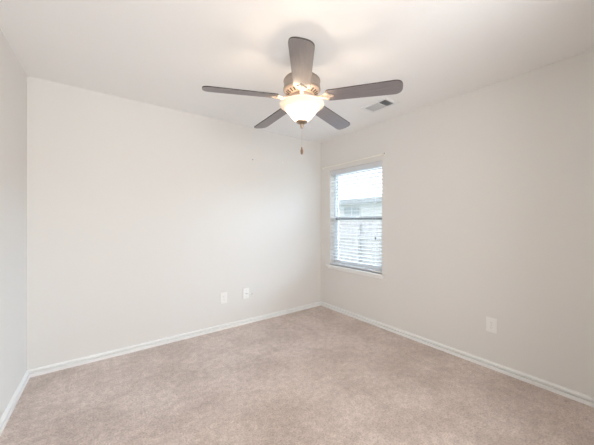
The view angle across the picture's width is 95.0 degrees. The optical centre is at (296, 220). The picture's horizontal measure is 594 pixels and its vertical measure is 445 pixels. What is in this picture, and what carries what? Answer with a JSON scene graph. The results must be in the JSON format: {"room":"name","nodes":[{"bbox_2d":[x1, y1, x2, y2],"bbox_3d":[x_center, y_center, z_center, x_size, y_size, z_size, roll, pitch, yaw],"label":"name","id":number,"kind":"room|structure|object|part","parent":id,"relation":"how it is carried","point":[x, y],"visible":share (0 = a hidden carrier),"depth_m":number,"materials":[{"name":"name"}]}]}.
{"room":"empty bedroom","nodes":[
{"label":"empty bedroom","id":0,"kind":"room"},
{"bbox_2d":[0,29,26,417],"bbox_3d":[-0.861,0.045,0.181,0.250,2.440,4.822,0,0,-36],"label":"wall","id":1,"kind":"structure","parent":0,"point":[13,79],"depth_m":1.87,"materials":[{"name":"white paint"}]},
{"bbox_2d":[0,370,29,435],"bbox_3d":[-1.260,1.236,0.882,0.021,0.058,3.223,0,0,-35],"label":"baseboard","id":2,"kind":"structure","parent":1,"relation":"attached to","point":[10,407],"depth_m":1.84,"materials":[{"name":"white paint"}]},
{"bbox_2d":[27,76,320,369],"bbox_3d":[-1.055,0.045,3.130,3.425,2.440,0.140,0,0,-37],"label":"wall","id":3,"kind":"structure","parent":0,"point":[140,215],"depth_m":2.74,"materials":[{"name":"white paint"}]},
{"bbox_2d":[28,301,320,377],"bbox_3d":[-0.906,1.236,3.140,3.175,0.058,0.021,0,0,-37],"label":"baseboard","id":4,"kind":"structure","parent":3,"relation":"attached to","point":[38,371],"depth_m":2.73,"materials":[{"name":"white paint"}]},
{"bbox_2d":[220,292,226,303],"bbox_3d":[-0.857,0.902,3.185,0.080,0.126,0.009,0,0,-37],"label":"wall outlet","id":5,"kind":"object","parent":3,"relation":"attached to","point":[223,296],"visible":1,"depth_m":3.18,"materials":[{"name":"white plastic"}]},
{"bbox_2d":[243,288,252,298],"bbox_3d":[-0.605,0.893,3.354,0.118,0.126,0.037,0,0,-37],"label":"cable plate","id":6,"kind":"object","parent":3,"relation":"attached to","point":[246,293],"visible":1,"depth_m":3.35,"materials":[{"name":"white plastic"}]},
{"bbox_3d":[-0.630,0.893,3.356,0.080,0.126,0.006,0,0,-37],"label":"plate","id":7,"kind":"part","parent":6,"relation":"part of","materials":[{"name":"white plastic"}]},
{"bbox_2d":[0,306,593,444],"bbox_3d":[0.417,1.325,1.221,3.627,0.120,4.960,0,0,-37],"label":"floor","id":8,"kind":"structure","parent":0,"point":[319,375],"depth_m":1.94,"materials":[{"name":"beige carpet"}]},
{"bbox_2d":[0,0,593,142],"bbox_3d":[0.417,-1.235,1.221,3.627,0.120,4.960,0,0,-37],"label":"ceiling","id":9,"kind":"structure","parent":0,"point":[162,53],"depth_m":1.81,"materials":[{"name":"white paint"}]},
{"bbox_2d":[202,37,402,154],"bbox_3d":[0.032,-0.815,1.808,1.241,0.720,1.187,0,0,1],"label":"ceiling fan","id":10,"kind":"object","parent":9,"relation":"hanging from","point":[302,101],"visible":1,"depth_m":1.75,"materials":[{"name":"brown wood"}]},
{"bbox_3d":[-0.357,-0.825,1.742,0.476,0.007,0.126,-2,13,-17],"label":"fan blade","id":11,"kind":"part","parent":10,"relation":"part of","materials":[{"name":"brown wood"}]},
{"bbox_3d":[-0.200,-0.825,2.195,0.126,0.007,0.476,-15,6,-34],"label":"fan blade","id":12,"kind":"part","parent":10,"relation":"part of","materials":[{"name":"brown wood"}]},
{"bbox_3d":[0.033,-0.721,1.860,0.224,0.085,0.224,0,0,1],"label":"lamp shade","id":13,"kind":"part","parent":10,"relation":"part of","materials":[{"name":"white glass"}]},
{"bbox_3d":[0.024,-0.825,1.453,0.126,0.007,0.476,12,2,1],"label":"fan blade","id":14,"kind":"part","parent":10,"relation":"part of","materials":[{"name":"brown wood"}]},
{"bbox_3d":[0.280,-0.825,2.185,0.126,0.007,0.476,-15,-11,36],"label":"fan blade","id":15,"kind":"part","parent":10,"relation":"part of","materials":[{"name":"brown wood"}]},
{"bbox_3d":[0.418,-0.825,1.726,0.476,0.007,0.126,2,-11,19],"label":"fan blade","id":16,"kind":"part","parent":10,"relation":"part of","materials":[{"name":"grey wood"}]},
{"bbox_2d":[360,97,398,112],"bbox_3d":[0.832,-1.168,2.758,0.210,0.014,0.310,0,0,-37],"label":"ceiling vent","id":17,"kind":"object","parent":9,"relation":"in","point":[385,102],"visible":1,"depth_m":2.74,"materials":[{"name":"white metal"}]},
{"bbox_2d":[321,49,593,397],"bbox_3d":[1.815,0.045,2.263,0.140,2.440,4.960,0,0,-37],"label":"wall","id":18,"kind":"structure","parent":0,"point":[488,191],"depth_m":2.33,"materials":[{"name":"white paint"}]},
{"bbox_2d":[322,152,384,169],"bbox_3d":[0.696,-0.785,3.611,0.042,0.042,1.082,0,0,-37],"label":"curtain rod","id":19,"kind":"object","parent":18,"relation":"attached to","point":[384,152],"visible":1,"depth_m":3.49,"materials":[{"name":"white metal"}]},
{"bbox_2d":[326,166,384,278],"bbox_3d":[0.779,-0.016,3.617,0.173,1.408,0.972,0,0,-37],"label":"window","id":20,"kind":"structure","parent":18,"relation":"in","point":[336,201],"depth_m":3.74,"materials":[{"name":"white plastic"}]},
{"bbox_3d":[0.759,0.640,3.602,0.123,0.020,0.972,0,0,-37],"label":"sill","id":21,"kind":"part","parent":20,"relation":"part of","materials":[{"name":"white paint"}]},
{"bbox_2d":[331,161,381,272],"bbox_3d":[0.768,-0.046,3.600,0.073,1.345,0.875,0,0,-37],"label":"window blind","id":22,"kind":"object","parent":20,"relation":"attached to","point":[379,163],"visible":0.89,"depth_m":3.55,"materials":[{"name":"white plastic"}]},
{"bbox_3d":[0.596,-0.035,3.845,0.057,1.290,0.002,0,0,-37],"label":"ladder cord","id":23,"kind":"part","parent":22,"relation":"part of","materials":[{"name":"white fabric"}]},
{"bbox_3d":[0.775,0.615,3.605,0.052,0.022,0.875,0,0,-37],"label":"rail","id":24,"kind":"part","parent":22,"relation":"part of","materials":[{"name":"white plastic"}]},
{"bbox_3d":[0.954,-0.238,3.306,0.002,0.863,0.006,0,0,-3],"label":"pull cord","id":25,"kind":"part","parent":22,"relation":"part of","materials":[{"name":"white fabric"}]},
{"bbox_3d":[0.833,-0.045,3.648,0.050,1.350,0.887,0,0,-37],"label":"frame","id":26,"kind":"part","parent":20,"relation":"part of","materials":[{"name":"white plastic"}]},
{"bbox_3d":[0.811,-0.036,3.632,0.005,0.040,0.825,0,0,-37],"label":"meeting rail","id":27,"kind":"part","parent":20,"relation":"part of","materials":[{"name":"grey metal"}]},
{"bbox_3d":[0.823,0.272,3.640,0.022,0.657,0.827,0,0,-37],"label":"sash","id":28,"kind":"part","parent":20,"relation":"part of","materials":[{"name":"white plastic"}]},
{"bbox_3d":[0.841,-0.355,3.654,0.020,0.670,0.827,0,0,-37],"label":"sash","id":29,"kind":"part","parent":20,"relation":"part of","materials":[{"name":"clear glass"}]},
{"bbox_2d":[321,301,593,406],"bbox_3d":[1.314,1.236,2.800,0.021,0.058,3.220,0,0,-37],"label":"baseboard","id":30,"kind":"structure","parent":18,"relation":"attached to","point":[582,398],"depth_m":2.38,"materials":[{"name":"white paint"}]},
{"bbox_2d":[486,316,496,333],"bbox_3d":[1.668,0.893,2.334,0.009,0.126,0.080,0,0,-37],"label":"wall outlet","id":31,"kind":"object","parent":18,"relation":"attached to","point":[491,323],"visible":1,"depth_m":2.33,"materials":[{"name":"white plastic"}]},
{"label":"outside","id":32,"kind":"structure","parent":0,"visible":0},
{"bbox_3d":[8.410,1.715,16.243,27.103,0.200,44.000,0,0,-37],"label":"ground","id":33,"kind":"structure","parent":32,"visible":0},
{"bbox_2d":[339,221,380,265],"bbox_3d":[0.231,0.812,8.284,0.150,1.606,11.010,0,0,-37],"label":"fence","id":34,"kind":"object","parent":33,"relation":"on","point":[352,227],"visible":0.06,"depth_m":6.55,"materials":[{"name":"white wood"}]},
{"bbox_3d":[1.464,0.835,6.578,0.089,1.560,0.090,0,0,-37],"label":"post","id":35,"kind":"part","parent":34,"relation":"part of","materials":[{"name":"white wood"}]},
{"bbox_3d":[0.262,0.365,8.301,0.039,0.090,11.000,0,0,-37],"label":"rail","id":36,"kind":"part","parent":34,"relation":"part of","materials":[{"name":"white wood"}]},
{"bbox_2d":[339,192,381,221],"bbox_3d":[6.175,0.155,11.772,6.930,3.360,16.100,0,0,-37],"label":"house","id":37,"kind":"structure","parent":33,"relation":"on","point":[344,208],"depth_m":11.42,"materials":[{"name":"white"}]},
{"bbox_3d":[2.388,-0.435,11.831,0.007,0.380,0.880,0,0,-37],"label":"pane","id":38,"kind":"part","parent":37,"relation":"part of","materials":[{"name":"clear glass"}]}
]}

